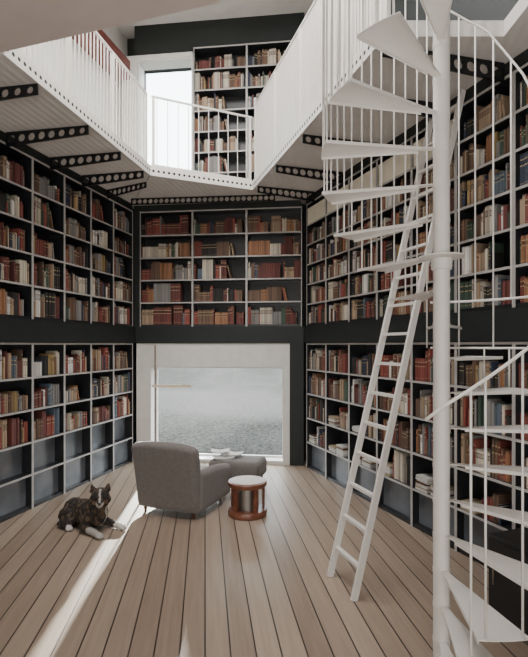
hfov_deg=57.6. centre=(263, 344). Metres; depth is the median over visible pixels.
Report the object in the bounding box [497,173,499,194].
book
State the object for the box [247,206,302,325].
bookcase
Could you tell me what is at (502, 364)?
book
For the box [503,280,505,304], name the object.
book
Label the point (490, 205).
book
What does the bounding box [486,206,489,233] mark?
book
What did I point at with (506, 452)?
book
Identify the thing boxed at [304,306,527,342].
wall band
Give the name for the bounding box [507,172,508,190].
book
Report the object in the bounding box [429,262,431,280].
book
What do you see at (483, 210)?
book
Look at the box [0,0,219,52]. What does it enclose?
ceiling
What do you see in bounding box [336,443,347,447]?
magazine
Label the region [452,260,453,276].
book
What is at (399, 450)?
book
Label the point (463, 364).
book
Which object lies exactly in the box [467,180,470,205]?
book
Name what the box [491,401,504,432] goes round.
book
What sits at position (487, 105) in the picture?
book
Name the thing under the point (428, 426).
book
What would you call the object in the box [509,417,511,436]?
book
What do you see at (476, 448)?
book
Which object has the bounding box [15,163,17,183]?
book
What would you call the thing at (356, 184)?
storage box
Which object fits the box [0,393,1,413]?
book
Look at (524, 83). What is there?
book
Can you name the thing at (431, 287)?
book
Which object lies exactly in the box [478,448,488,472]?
book
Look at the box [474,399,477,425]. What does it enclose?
book
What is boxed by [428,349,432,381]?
book
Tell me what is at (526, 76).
book
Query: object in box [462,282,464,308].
book
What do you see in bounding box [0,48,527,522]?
books
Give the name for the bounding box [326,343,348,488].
bookcase
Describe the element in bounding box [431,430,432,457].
book
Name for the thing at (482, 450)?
book
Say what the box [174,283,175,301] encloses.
book
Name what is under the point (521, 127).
book
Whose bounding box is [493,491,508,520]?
book
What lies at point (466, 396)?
book
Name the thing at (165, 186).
landing
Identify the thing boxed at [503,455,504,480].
book
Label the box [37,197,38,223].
book
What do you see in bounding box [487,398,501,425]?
book
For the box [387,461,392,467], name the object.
magazine
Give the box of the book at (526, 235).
[526,235,527,262]
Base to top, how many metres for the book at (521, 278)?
0.247 m
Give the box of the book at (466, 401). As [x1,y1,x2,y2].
[463,397,475,426]
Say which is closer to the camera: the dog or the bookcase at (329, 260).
the dog
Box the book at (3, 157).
[0,156,5,177]
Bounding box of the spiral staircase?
[321,0,527,656]
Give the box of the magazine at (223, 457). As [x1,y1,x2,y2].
[212,455,234,459]
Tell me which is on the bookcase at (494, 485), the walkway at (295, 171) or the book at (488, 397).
the book at (488, 397)
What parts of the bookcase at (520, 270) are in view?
shelf, shelf, shelf, shelf, shelf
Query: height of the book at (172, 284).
0.362 m
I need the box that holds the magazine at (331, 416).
[329,415,338,418]
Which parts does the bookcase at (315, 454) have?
shelf, shelf, shelf, shelf, panel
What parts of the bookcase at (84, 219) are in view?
shelf, shelf, shelf, shelf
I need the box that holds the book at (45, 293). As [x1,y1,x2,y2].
[40,291,47,317]
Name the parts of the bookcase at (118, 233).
shelf, shelf, shelf, shelf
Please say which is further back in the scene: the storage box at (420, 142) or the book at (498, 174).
the storage box at (420, 142)
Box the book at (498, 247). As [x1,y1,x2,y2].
[489,242,503,266]
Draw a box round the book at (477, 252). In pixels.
[477,252,480,271]
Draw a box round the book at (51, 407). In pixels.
[51,407,58,433]
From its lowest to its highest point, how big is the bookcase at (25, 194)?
2.230 m
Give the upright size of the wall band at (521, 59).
0.110 m
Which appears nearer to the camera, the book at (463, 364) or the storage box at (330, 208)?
the book at (463, 364)
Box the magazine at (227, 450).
[211,448,229,453]
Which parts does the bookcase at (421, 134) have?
shelf, shelf, shelf, shelf, shelf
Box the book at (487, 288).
[487,288,488,305]
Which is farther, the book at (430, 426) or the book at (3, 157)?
the book at (3, 157)
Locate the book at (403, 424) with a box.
[400,421,409,446]
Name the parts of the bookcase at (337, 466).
shelf, shelf, shelf, shelf, panel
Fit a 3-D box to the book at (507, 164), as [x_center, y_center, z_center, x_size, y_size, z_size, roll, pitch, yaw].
[2.445,-1.619,4.694,0.201,0.293,0.016,0,0,-20]
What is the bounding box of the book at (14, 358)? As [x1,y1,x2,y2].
[13,357,15,377]
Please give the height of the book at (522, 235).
0.268 m
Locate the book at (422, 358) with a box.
[422,358,423,380]
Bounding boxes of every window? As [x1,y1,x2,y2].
[158,368,281,454]
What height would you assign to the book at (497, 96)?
0.299 m
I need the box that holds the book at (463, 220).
[462,219,464,240]
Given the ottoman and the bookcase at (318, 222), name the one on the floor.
the ottoman
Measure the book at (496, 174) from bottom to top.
0.222 m
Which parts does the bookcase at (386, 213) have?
shelf, shelf, shelf, shelf, shelf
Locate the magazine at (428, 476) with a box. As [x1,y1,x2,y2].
[416,473,432,479]
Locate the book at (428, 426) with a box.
[428,426,428,455]
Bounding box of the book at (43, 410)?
[43,410,45,436]
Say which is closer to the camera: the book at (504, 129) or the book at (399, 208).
the book at (504, 129)
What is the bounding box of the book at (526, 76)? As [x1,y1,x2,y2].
[526,76,527,104]
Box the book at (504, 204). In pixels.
[503,204,505,229]
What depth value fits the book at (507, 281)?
4.64 m
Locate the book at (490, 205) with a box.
[490,205,491,232]
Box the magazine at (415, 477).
[415,477,432,482]
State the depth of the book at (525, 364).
4.50 m
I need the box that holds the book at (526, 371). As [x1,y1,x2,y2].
[525,370,527,388]
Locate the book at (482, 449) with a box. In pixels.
[480,449,489,472]
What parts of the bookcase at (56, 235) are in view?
shelf, shelf, shelf, shelf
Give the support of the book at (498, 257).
on the bookcase at (484, 98)
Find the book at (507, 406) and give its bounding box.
[502,404,511,435]
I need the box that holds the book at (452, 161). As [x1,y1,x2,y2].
[450,160,453,178]
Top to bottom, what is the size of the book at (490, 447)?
0.291 m
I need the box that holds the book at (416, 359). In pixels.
[415,358,417,379]
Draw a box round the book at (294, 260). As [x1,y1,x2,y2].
[294,260,295,277]
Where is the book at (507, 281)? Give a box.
[506,280,508,303]
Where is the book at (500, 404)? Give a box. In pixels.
[499,403,511,434]
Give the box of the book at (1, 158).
[0,157,2,176]
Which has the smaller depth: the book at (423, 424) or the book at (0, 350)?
the book at (423, 424)
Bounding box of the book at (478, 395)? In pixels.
[478,395,491,425]
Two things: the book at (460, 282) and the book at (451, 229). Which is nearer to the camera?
the book at (460, 282)
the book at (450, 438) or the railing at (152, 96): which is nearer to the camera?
the book at (450, 438)
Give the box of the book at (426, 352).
[425,351,427,381]
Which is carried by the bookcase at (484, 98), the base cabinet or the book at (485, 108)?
the book at (485, 108)
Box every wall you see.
[0,26,126,342]
[127,12,305,465]
[354,0,527,342]
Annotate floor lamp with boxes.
[152,345,190,440]
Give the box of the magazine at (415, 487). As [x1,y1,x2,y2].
[415,487,430,492]
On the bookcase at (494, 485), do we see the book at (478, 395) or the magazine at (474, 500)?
the book at (478, 395)
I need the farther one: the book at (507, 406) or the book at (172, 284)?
the book at (172, 284)
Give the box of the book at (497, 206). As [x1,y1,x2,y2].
[495,204,502,231]
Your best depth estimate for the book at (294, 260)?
8.98 m
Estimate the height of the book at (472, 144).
0.293 m
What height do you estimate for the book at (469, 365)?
0.226 m
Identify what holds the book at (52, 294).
on the bookcase at (56, 235)
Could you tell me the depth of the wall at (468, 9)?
5.51 m
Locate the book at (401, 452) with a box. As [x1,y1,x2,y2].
[401,452,401,481]
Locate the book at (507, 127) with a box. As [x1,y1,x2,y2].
[507,127,508,152]
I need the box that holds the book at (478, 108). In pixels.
[476,105,483,131]
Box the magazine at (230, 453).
[223,451,243,455]
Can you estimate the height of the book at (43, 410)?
0.376 m
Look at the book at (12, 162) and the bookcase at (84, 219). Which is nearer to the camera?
the book at (12, 162)
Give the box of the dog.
[57,483,125,539]
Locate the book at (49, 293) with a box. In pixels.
[48,292,50,317]
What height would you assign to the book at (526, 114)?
0.306 m
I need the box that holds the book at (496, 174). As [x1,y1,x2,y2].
[495,174,496,194]
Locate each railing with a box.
[18,31,146,161]
[151,95,251,179]
[254,0,390,177]
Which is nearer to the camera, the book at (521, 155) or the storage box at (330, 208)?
the book at (521, 155)
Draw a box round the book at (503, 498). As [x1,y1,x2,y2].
[496,493,511,522]
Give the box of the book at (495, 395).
[482,395,497,425]
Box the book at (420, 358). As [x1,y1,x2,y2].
[420,358,421,380]
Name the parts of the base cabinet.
handle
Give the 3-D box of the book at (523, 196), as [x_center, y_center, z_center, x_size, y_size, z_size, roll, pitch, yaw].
[2.511,-1.256,4.502,0.203,0.287,0.032,0,0,-20]
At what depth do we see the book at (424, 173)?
5.76 m
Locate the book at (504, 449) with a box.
[501,448,511,479]
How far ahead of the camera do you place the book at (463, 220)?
5.17 m
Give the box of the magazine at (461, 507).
[460,506,481,514]
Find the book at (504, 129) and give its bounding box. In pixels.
[504,129,505,153]
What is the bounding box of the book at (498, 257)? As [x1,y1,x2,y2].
[489,252,502,269]
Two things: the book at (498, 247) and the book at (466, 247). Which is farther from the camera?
the book at (466, 247)
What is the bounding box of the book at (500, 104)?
[499,100,502,119]
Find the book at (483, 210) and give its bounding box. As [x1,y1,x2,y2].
[483,210,484,234]
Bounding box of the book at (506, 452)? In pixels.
[505,451,510,481]
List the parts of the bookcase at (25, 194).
shelf, shelf, shelf, shelf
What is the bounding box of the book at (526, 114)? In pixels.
[526,114,526,143]
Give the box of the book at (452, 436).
[452,436,453,462]
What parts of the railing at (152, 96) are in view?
post, rail, post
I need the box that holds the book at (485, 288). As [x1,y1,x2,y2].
[484,287,488,306]
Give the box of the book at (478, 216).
[477,215,479,236]
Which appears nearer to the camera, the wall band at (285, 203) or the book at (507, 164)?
the book at (507, 164)
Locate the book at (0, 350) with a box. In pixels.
[0,350,1,379]
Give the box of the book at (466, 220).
[465,219,473,239]
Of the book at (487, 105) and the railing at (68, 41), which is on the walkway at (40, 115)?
the railing at (68, 41)
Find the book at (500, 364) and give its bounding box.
[500,364,501,387]
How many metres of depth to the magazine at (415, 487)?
5.77 m
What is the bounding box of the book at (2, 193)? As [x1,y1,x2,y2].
[2,193,3,211]
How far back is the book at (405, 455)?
6.17 m
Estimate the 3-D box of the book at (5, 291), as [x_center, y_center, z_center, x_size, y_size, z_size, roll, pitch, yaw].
[-3.422,-0.541,6.222,0.205,0.299,0.030,0,0,14]
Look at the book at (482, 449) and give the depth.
4.96 m
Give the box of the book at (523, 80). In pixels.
[522,78,524,106]
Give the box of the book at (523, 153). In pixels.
[523,153,524,184]
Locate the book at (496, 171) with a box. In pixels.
[490,169,502,196]
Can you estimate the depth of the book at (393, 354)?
6.34 m
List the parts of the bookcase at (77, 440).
panel, panel, shelf, shelf, shelf, shelf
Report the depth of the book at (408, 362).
6.07 m
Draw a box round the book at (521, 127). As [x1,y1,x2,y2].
[520,126,525,146]
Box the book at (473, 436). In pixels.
[472,435,483,470]
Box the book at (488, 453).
[487,451,489,475]
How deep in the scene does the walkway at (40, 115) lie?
6.02 m
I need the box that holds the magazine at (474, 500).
[461,498,481,503]
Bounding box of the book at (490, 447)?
[490,447,491,476]
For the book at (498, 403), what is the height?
0.299 m
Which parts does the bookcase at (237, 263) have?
shelf, shelf, shelf, shelf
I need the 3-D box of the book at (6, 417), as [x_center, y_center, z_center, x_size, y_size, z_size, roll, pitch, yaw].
[-3.373,1.145,6.382,0.178,0.356,0.028,0,0,14]
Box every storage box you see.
[307,198,324,223]
[327,184,347,213]
[350,167,375,189]
[378,154,409,184]
[413,119,452,166]
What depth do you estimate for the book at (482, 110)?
4.94 m
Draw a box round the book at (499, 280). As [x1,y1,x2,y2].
[498,279,509,304]
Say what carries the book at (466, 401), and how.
on the bookcase at (494, 485)
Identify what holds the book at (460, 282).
on the bookcase at (484, 98)
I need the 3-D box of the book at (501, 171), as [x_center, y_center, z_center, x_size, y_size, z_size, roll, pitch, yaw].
[2.398,-1.585,4.723,0.172,0.223,0.020,0,0,-20]
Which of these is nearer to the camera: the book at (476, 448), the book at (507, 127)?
the book at (507, 127)
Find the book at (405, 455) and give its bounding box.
[402,452,409,482]
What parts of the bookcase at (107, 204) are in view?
shelf, shelf, shelf, shelf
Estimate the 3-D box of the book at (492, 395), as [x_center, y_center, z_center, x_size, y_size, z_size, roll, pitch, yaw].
[2.330,0.705,4.991,0.213,0.351,0.019,0,0,-20]
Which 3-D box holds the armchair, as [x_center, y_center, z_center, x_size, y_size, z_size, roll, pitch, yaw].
[-1.137,1.755,6.660,1.000,0.990,1.142,0,0,21]
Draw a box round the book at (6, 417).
[6,417,16,444]
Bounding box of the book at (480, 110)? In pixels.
[479,110,480,130]
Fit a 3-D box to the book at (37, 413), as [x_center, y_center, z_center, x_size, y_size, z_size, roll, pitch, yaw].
[-3.228,1.132,6.878,0.150,0.384,0.029,0,0,14]
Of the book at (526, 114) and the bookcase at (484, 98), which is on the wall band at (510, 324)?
the bookcase at (484, 98)
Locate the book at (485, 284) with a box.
[483,282,491,306]
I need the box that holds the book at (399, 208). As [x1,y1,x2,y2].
[399,208,402,223]
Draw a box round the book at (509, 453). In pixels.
[508,452,510,482]
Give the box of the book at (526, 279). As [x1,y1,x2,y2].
[526,279,527,301]
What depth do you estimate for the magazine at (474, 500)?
5.17 m
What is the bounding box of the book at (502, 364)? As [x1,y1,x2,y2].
[502,364,503,386]
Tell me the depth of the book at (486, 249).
4.87 m
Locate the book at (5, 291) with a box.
[5,291,6,314]
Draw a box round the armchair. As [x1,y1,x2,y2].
[131,441,230,518]
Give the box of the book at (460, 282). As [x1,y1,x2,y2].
[460,282,461,308]
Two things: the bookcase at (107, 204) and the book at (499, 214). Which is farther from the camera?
the bookcase at (107, 204)
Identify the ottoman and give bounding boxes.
[209,454,266,477]
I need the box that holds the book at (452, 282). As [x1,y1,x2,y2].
[452,282,453,309]
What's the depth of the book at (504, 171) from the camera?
4.67 m
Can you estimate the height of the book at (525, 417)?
0.224 m
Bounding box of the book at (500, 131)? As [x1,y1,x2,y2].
[500,131,501,155]
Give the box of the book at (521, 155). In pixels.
[520,154,522,185]
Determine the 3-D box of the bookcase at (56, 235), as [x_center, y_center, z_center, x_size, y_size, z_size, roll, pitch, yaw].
[-3.238,-1.465,6.957,0.300,2.230,0.678,0,0,14]
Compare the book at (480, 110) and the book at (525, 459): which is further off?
the book at (480, 110)
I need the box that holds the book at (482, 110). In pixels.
[481,108,483,129]
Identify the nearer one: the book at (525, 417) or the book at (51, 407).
the book at (525, 417)
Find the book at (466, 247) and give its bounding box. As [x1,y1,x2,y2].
[465,246,467,273]
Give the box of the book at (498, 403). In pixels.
[497,403,498,433]
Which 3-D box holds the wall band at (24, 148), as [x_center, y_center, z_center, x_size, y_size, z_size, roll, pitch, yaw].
[-3.527,-2.645,5.907,0.356,0.110,6.900,0,0,14]
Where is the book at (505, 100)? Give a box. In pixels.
[501,95,509,117]
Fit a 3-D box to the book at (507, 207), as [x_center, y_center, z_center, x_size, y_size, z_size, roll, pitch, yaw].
[2.421,-1.235,4.677,0.170,0.245,0.029,0,0,-20]
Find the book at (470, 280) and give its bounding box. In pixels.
[470,280,471,307]
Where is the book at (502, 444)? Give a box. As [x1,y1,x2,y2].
[498,440,511,478]
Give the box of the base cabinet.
[489,527,527,640]
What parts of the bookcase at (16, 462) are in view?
panel, panel, shelf, shelf, shelf, shelf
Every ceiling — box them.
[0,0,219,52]
[117,0,313,38]
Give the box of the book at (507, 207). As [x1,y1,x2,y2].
[505,204,509,228]
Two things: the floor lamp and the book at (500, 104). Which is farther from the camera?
the floor lamp
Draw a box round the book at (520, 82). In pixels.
[520,82,521,107]
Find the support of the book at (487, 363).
on the bookcase at (494, 485)
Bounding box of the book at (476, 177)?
[476,177,477,201]
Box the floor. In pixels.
[0,461,527,656]
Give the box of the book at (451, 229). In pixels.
[451,229,452,243]
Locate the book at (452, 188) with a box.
[451,188,452,210]
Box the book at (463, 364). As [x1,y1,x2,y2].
[461,362,471,385]
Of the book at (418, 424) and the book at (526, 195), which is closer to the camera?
the book at (526, 195)
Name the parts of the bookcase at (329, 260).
shelf, shelf, shelf, shelf, shelf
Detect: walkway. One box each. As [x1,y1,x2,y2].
[0,49,150,202]
[253,0,527,203]
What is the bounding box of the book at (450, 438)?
[450,438,451,462]
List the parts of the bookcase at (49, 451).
panel, panel, shelf, shelf, shelf, shelf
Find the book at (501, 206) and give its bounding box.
[501,206,502,229]
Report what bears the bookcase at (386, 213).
on the wall band at (510, 324)
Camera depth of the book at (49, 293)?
6.97 m
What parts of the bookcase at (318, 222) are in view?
shelf, shelf, shelf, shelf, shelf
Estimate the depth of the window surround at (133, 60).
9.33 m
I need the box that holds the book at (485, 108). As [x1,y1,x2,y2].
[484,106,486,127]
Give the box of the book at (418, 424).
[418,424,421,452]
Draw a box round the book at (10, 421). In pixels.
[1,418,13,445]
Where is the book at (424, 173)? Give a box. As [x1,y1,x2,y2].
[424,173,425,190]
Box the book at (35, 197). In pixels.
[34,196,36,222]
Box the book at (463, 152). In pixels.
[462,151,464,173]
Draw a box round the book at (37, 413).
[34,410,43,437]
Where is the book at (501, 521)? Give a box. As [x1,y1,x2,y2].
[499,504,511,524]
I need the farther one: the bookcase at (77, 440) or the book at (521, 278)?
the bookcase at (77, 440)
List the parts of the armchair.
backrest, armrest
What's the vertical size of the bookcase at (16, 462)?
2.280 m
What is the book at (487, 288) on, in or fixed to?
on the bookcase at (484, 98)
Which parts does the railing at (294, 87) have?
post, post, post, post, post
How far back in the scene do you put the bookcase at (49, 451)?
7.13 m
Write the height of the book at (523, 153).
0.311 m
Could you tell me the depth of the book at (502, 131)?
4.69 m
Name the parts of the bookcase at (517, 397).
shelf, shelf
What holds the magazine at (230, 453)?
on the magazine at (223, 457)
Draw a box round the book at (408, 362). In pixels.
[407,362,408,379]
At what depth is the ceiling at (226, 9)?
8.93 m
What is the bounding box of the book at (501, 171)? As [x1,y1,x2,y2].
[500,171,501,192]
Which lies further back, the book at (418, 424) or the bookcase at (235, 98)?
the bookcase at (235, 98)
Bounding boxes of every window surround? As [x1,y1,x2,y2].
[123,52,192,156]
[136,343,289,464]
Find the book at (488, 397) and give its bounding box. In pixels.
[487,396,498,398]
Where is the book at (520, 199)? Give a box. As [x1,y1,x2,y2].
[520,199,521,224]
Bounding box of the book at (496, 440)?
[495,439,505,477]
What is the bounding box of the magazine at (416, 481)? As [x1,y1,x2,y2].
[415,480,432,485]
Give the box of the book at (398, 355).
[397,354,402,377]
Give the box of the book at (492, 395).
[480,395,494,425]
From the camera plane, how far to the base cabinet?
3.78 m
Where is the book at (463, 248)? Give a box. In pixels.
[462,247,464,274]
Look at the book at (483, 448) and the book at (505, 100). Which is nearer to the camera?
the book at (505, 100)
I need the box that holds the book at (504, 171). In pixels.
[502,170,505,192]
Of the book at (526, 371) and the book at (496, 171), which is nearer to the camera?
the book at (526, 371)
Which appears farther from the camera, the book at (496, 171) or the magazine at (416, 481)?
the magazine at (416, 481)
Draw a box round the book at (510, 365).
[510,365,511,386]
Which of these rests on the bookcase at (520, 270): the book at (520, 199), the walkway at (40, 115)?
the book at (520, 199)
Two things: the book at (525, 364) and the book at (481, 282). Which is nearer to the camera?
the book at (525, 364)
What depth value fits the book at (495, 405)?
4.78 m
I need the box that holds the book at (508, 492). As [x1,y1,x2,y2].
[494,492,509,521]
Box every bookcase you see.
[0,140,32,318]
[0,343,32,522]
[33,157,64,321]
[33,343,64,507]
[65,175,90,323]
[65,343,90,492]
[91,189,113,324]
[91,343,113,480]
[114,201,132,326]
[114,343,132,469]
[140,210,191,326]
[192,208,246,326]
[193,43,246,177]
[247,40,290,180]
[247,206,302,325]
[306,195,325,325]
[306,343,325,477]
[326,177,348,323]
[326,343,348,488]
[349,159,376,321]
[349,343,376,502]
[377,137,410,318]
[377,343,410,525]
[411,110,455,315]
[411,342,455,550]
[456,71,513,312]
[456,342,513,568]
[514,62,527,306]
[514,342,527,528]
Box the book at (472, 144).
[471,143,484,169]
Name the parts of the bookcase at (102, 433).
panel, panel, shelf, shelf, shelf, shelf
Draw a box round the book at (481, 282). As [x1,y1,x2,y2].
[480,281,491,306]
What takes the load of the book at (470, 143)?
on the bookcase at (484, 98)
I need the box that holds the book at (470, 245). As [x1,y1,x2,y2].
[469,245,470,272]
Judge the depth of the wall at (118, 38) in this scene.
8.47 m
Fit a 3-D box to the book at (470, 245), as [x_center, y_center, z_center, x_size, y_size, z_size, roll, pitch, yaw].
[2.264,-0.902,5.111,0.176,0.300,0.035,0,0,-20]
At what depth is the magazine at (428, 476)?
5.84 m
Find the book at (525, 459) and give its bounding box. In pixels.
[525,459,526,487]
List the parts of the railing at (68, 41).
post, post, post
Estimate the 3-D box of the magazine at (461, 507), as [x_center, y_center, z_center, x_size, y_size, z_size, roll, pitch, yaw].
[2.263,1.755,5.129,0.216,0.022,0.216,0,0,-20]
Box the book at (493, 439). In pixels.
[492,438,500,476]
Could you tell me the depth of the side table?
6.23 m
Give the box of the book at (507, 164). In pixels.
[506,163,509,190]
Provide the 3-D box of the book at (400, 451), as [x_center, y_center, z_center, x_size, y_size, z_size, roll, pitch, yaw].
[1.853,1.577,6.272,0.168,0.378,0.028,0,0,-20]
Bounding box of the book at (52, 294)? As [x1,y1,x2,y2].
[51,293,53,317]
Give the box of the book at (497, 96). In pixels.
[495,94,509,121]
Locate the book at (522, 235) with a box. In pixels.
[521,235,522,263]
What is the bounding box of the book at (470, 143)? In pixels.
[469,143,471,169]
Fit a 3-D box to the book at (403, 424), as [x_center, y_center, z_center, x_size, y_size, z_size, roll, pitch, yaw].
[1.843,1.157,6.240,0.152,0.334,0.035,0,0,-20]
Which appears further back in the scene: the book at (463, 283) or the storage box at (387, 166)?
the storage box at (387, 166)
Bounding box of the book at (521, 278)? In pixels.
[520,277,522,302]
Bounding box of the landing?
[131,165,284,209]
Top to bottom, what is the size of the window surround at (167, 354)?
2.279 m
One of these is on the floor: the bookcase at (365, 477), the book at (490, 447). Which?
the bookcase at (365, 477)
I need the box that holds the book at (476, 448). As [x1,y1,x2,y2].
[476,448,482,471]
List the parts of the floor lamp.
arm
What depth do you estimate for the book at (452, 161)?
5.34 m
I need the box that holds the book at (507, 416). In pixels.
[506,415,511,435]
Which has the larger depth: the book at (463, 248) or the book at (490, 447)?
the book at (463, 248)
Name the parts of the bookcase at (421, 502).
shelf, shelf, shelf, shelf, panel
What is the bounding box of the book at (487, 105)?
[487,105,488,125]
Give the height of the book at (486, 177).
0.258 m
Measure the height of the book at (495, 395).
0.353 m
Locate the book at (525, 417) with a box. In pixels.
[524,415,527,439]
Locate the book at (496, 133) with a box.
[494,131,499,158]
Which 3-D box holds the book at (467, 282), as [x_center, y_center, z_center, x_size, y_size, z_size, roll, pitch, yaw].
[2.270,-0.535,5.166,0.213,0.288,0.026,0,0,-20]
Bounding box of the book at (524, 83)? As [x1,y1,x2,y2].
[523,82,525,106]
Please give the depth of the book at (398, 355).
6.28 m
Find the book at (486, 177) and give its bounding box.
[484,175,488,198]
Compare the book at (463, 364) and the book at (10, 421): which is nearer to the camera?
the book at (463, 364)
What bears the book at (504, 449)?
on the bookcase at (494, 485)
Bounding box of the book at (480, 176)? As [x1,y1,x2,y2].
[479,175,482,200]
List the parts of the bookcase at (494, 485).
shelf, panel, shelf, shelf, shelf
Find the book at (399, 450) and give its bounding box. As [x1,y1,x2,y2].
[398,450,400,479]
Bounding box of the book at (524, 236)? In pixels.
[523,235,525,262]
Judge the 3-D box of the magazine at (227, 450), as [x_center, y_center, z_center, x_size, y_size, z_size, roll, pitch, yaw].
[-0.720,1.749,7.930,0.300,0.030,0.240,0,0,-6]
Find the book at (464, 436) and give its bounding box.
[461,432,477,466]
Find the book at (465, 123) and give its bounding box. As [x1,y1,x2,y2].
[464,122,466,138]
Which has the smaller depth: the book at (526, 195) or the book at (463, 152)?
the book at (526, 195)
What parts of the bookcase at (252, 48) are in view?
shelf, shelf, shelf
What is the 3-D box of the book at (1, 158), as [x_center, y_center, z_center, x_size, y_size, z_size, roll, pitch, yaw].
[-3.412,-2.255,6.136,0.157,0.265,0.030,0,0,14]
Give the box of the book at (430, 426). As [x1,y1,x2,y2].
[429,425,432,456]
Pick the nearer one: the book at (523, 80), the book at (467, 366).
the book at (523, 80)
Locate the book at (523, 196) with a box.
[522,194,525,223]
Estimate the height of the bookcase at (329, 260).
2.230 m
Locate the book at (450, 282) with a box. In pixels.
[450,282,451,309]
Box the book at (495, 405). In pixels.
[494,404,496,433]
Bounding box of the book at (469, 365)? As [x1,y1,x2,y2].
[469,365,470,385]
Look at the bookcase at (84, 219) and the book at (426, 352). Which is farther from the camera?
the bookcase at (84, 219)
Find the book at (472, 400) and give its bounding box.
[472,400,473,426]
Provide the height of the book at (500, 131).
0.264 m
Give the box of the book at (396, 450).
[396,450,398,479]
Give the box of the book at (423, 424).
[422,423,432,453]
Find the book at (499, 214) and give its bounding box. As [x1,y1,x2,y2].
[499,214,500,230]
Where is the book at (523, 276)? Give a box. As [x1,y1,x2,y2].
[523,276,527,302]
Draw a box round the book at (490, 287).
[489,286,491,305]
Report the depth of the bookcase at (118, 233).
9.21 m
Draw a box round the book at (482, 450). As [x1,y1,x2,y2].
[482,450,489,473]
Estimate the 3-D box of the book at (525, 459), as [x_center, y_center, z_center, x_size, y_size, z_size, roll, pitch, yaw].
[2.533,1.192,4.487,0.218,0.263,0.024,0,0,-20]
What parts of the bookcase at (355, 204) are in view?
shelf, shelf, shelf, shelf, shelf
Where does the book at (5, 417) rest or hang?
on the bookcase at (16, 462)
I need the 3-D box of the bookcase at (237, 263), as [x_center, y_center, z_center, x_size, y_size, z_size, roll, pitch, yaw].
[-0.832,-1.465,9.265,1.043,2.230,0.300,0,0,7]
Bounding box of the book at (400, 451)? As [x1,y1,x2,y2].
[400,451,403,480]
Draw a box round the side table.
[228,475,266,520]
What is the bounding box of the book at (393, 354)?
[393,354,394,377]
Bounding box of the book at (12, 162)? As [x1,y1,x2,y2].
[10,161,13,181]
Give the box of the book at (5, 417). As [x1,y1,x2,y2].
[5,417,15,445]
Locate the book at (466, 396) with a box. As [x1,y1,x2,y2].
[460,395,473,425]
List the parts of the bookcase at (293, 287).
shelf, shelf, shelf, shelf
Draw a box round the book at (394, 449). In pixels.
[394,449,397,478]
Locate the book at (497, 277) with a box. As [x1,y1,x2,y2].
[495,275,509,304]
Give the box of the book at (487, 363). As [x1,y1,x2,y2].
[486,362,488,387]
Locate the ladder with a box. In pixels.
[327,88,465,601]
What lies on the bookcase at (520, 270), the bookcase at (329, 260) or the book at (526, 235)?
the book at (526, 235)
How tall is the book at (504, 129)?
0.265 m
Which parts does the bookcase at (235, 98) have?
shelf, shelf, shelf, shelf, shelf, shelf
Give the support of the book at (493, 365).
on the bookcase at (494, 485)
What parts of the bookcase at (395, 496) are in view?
shelf, shelf, shelf, shelf, panel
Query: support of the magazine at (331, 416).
on the magazine
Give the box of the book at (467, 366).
[466,365,468,385]
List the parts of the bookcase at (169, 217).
shelf, shelf, shelf, shelf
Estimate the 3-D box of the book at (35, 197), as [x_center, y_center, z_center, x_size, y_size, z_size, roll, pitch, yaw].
[-3.285,-1.883,6.733,0.202,0.386,0.035,0,0,14]
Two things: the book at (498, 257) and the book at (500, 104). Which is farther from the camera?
the book at (498, 257)
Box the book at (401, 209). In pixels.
[401,209,402,223]
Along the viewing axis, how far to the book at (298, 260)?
9.00 m
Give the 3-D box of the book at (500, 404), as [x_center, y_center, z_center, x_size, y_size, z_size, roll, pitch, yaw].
[2.395,0.728,4.747,0.164,0.306,0.032,0,0,-20]
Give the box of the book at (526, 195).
[525,194,527,223]
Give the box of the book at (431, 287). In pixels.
[431,287,432,311]
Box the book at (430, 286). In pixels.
[429,286,431,311]
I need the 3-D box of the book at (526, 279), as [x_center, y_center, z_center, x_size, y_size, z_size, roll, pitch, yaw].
[2.519,-0.502,4.476,0.181,0.221,0.019,0,0,-20]
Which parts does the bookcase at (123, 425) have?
panel, panel, shelf, shelf, shelf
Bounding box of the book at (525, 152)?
[525,152,526,183]
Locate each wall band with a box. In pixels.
[0,130,132,209]
[0,317,134,342]
[140,200,300,211]
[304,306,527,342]
[306,49,527,203]
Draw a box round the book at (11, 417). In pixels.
[11,417,18,444]
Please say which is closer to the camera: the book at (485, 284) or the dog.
the book at (485, 284)
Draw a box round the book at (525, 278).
[524,277,527,302]
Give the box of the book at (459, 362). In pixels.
[459,362,460,384]
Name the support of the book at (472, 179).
on the bookcase at (484, 98)
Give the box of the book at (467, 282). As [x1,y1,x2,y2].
[466,281,468,307]
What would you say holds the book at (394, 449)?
on the bookcase at (395, 496)
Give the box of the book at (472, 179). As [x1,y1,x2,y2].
[471,179,472,203]
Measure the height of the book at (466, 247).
0.304 m
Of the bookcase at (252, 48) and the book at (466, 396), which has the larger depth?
the bookcase at (252, 48)
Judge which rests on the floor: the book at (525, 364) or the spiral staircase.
the spiral staircase
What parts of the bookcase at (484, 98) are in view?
shelf, shelf, shelf, shelf, shelf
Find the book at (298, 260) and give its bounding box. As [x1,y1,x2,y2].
[298,260,299,277]
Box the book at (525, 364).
[519,363,527,387]
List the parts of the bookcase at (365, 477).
shelf, shelf, shelf, shelf, panel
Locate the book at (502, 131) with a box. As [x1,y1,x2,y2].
[502,131,503,154]
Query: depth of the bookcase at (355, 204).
7.22 m
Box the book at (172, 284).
[172,284,173,301]
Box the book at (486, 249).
[485,248,488,269]
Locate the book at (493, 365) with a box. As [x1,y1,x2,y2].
[490,362,505,388]

